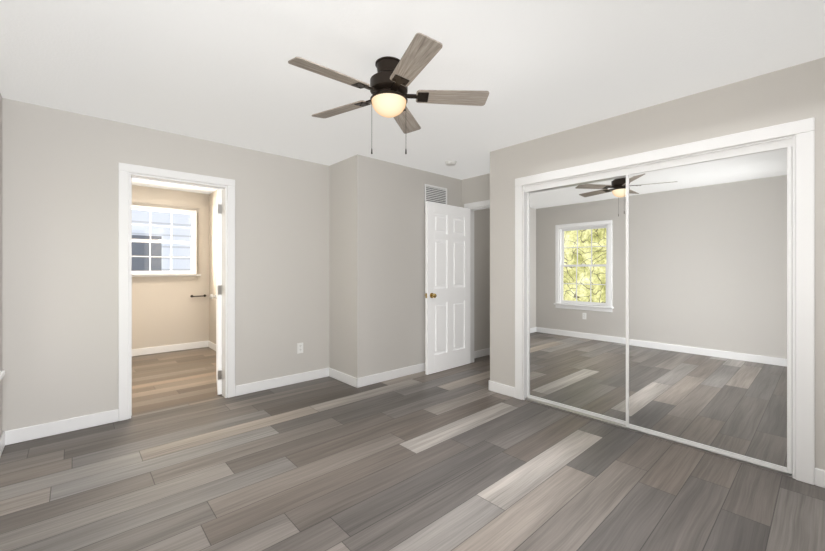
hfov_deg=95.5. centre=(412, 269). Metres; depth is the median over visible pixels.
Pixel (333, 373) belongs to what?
baseboard
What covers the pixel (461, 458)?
floor
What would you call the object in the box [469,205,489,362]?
door frame
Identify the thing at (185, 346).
baseboard
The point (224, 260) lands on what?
door frame
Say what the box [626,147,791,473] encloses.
mirror
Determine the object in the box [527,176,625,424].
mirror
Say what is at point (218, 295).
door
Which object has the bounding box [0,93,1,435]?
wall
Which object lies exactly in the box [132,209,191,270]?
houses
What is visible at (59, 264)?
wall
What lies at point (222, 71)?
ceiling
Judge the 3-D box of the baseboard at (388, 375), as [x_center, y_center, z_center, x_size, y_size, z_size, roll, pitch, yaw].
[0.041,1.186,4.471,1.679,0.100,0.014,0,0,-42]
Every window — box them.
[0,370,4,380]
[132,202,200,280]
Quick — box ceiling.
[0,0,824,193]
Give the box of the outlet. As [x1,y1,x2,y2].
[297,343,302,353]
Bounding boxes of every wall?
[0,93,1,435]
[2,98,328,431]
[132,185,208,348]
[209,189,217,343]
[329,154,489,377]
[462,173,489,207]
[490,57,824,469]
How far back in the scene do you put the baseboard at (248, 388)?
3.94 m
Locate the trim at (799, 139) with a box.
[515,117,814,484]
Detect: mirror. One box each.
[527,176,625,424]
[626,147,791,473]
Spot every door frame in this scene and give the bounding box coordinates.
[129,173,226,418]
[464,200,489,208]
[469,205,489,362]
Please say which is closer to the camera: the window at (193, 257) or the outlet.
the outlet
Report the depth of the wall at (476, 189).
4.85 m
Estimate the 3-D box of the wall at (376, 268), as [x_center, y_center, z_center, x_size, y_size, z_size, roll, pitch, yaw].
[0.451,0.016,5.322,3.400,2.440,0.700,0,0,-42]
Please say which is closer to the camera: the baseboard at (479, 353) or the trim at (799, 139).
the trim at (799, 139)
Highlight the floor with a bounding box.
[0,347,824,550]
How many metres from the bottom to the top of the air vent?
0.350 m
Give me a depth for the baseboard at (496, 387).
3.72 m
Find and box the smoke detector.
[445,160,456,165]
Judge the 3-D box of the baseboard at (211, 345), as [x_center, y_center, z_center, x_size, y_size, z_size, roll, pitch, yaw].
[-2.380,1.186,5.017,0.014,0.100,2.640,0,0,-42]
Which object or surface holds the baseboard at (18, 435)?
attached to the wall at (59, 264)
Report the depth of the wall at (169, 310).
5.68 m
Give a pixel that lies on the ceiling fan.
(392, 79)
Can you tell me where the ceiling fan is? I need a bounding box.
[288,33,488,153]
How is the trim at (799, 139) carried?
attached to the wall at (790, 94)
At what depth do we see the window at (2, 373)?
2.30 m
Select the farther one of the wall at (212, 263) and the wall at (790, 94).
the wall at (212, 263)
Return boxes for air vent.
[424,184,446,212]
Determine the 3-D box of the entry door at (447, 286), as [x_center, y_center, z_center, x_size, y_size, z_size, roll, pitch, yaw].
[0.457,0.217,4.655,0.812,2.022,0.173,0,0,-43]
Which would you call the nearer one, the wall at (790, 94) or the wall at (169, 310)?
the wall at (790, 94)
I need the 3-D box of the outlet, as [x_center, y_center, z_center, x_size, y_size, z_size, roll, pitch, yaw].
[-1.230,0.861,4.110,0.070,0.114,0.008,0,0,-42]
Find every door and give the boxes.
[209,189,221,394]
[425,201,469,374]
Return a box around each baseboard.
[0,431,7,456]
[8,409,117,444]
[132,341,207,355]
[208,341,215,350]
[235,368,327,395]
[328,368,352,385]
[352,363,424,387]
[474,348,489,358]
[488,381,514,397]
[815,468,824,487]
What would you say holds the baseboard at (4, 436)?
attached to the wall at (0, 261)
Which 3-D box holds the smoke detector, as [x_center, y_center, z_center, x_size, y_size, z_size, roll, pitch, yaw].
[0.429,-1.184,4.198,0.132,0.040,0.132,0,0,-42]
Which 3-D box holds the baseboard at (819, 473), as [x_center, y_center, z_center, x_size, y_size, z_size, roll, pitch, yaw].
[2.521,1.186,1.912,0.014,0.100,0.642,0,0,-42]

